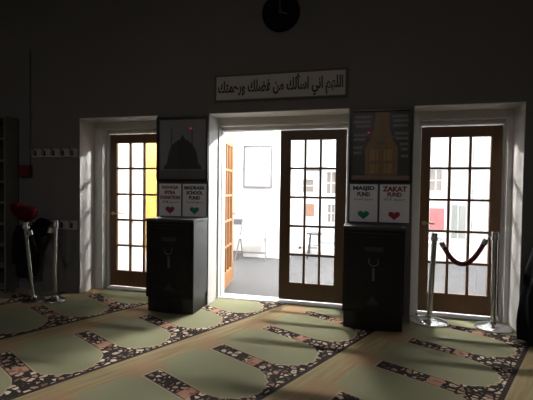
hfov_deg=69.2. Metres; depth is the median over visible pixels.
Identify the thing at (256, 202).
wall
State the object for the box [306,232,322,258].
metal stool
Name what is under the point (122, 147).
wall
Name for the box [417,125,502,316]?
door
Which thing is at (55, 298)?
stanchion
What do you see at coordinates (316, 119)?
door frame
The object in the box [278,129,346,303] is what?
door
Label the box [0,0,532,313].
wall
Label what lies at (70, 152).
rail
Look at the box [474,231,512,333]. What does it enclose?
stanchion
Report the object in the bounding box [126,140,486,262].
wall
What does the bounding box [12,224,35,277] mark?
coat
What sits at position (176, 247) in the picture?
box
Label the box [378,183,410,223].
sign
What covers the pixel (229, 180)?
door
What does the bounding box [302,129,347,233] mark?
house
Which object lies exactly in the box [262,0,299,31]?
wall clock
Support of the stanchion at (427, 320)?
on the floor
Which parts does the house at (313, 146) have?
pane, facade panel, pane, pane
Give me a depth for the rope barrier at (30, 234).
4.52 m
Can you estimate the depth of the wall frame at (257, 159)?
7.61 m
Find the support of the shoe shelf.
on the floor
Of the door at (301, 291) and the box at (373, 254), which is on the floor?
the box at (373, 254)
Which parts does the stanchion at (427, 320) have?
post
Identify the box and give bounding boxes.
[19,50,31,176]
[145,216,207,314]
[342,223,406,331]
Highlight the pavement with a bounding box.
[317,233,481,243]
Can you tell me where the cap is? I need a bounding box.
[10,203,37,221]
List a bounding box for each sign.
[159,182,181,216]
[182,183,207,217]
[214,67,346,101]
[349,183,378,222]
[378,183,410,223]
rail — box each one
[29,219,77,229]
[31,147,77,157]
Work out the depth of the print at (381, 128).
3.96 m
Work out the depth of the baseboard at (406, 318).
3.94 m
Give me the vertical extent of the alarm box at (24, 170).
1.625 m
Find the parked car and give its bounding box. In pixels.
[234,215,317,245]
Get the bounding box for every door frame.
[80,115,157,292]
[207,108,349,307]
[410,102,525,330]
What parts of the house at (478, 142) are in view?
facade panel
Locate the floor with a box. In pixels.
[0,251,532,399]
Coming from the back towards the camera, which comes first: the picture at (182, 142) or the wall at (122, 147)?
the wall at (122, 147)
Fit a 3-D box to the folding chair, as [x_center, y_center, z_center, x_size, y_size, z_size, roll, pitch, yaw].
[-0.267,0.738,7.378,0.602,0.799,0.420,1,2,10]
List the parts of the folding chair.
seat, backrest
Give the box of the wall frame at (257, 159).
[243,145,272,187]
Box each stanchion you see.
[21,222,45,303]
[44,220,65,303]
[410,232,448,327]
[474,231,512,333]
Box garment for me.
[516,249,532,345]
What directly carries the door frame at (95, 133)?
attached to the wall at (89, 58)
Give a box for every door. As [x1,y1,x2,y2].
[110,134,156,287]
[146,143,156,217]
[224,135,236,289]
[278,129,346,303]
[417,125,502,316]
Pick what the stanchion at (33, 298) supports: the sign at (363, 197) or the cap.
the cap
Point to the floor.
(106, 343)
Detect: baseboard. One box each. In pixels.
[19,280,79,292]
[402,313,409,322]
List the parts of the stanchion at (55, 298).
post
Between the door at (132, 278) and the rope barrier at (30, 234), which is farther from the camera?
the door at (132, 278)
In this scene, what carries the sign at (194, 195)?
attached to the wall at (89, 58)
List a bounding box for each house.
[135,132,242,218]
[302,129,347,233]
[429,137,472,238]
[471,137,489,239]
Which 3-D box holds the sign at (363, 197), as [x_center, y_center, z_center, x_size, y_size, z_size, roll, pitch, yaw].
[1.009,0.030,4.022,0.297,0.413,0.018,1,2,14]
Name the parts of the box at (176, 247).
latch lever, name plate, door moulding, door, panel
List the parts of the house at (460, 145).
pane, facade panel, facade panel, facade panel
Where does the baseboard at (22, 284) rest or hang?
attached to the wall at (89, 58)
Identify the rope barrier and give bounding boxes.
[27,227,52,253]
[439,238,488,265]
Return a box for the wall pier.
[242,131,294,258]
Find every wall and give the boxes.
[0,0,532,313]
[118,144,125,243]
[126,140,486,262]
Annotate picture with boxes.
[156,115,208,180]
[348,107,413,182]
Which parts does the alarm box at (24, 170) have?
plate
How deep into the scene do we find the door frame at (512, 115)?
3.97 m
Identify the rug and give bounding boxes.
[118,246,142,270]
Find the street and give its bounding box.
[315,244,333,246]
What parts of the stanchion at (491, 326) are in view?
post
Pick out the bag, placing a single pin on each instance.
(40, 226)
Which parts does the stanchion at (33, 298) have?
post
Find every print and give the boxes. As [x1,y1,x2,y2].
[365,112,397,174]
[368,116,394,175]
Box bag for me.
[33,218,51,236]
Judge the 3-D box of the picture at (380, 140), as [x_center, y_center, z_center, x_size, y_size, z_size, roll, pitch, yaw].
[1.167,-0.556,3.960,0.628,0.753,0.035,1,2,14]
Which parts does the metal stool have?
seat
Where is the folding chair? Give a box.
[234,217,266,261]
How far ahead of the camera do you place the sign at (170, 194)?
4.55 m
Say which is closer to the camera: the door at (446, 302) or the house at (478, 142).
the door at (446, 302)
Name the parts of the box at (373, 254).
latch lever, door, door moulding, name plate, panel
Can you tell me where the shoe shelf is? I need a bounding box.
[0,116,18,291]
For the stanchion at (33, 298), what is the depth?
4.52 m
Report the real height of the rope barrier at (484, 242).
0.296 m
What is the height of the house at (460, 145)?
8.200 m
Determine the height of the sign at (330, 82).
0.296 m

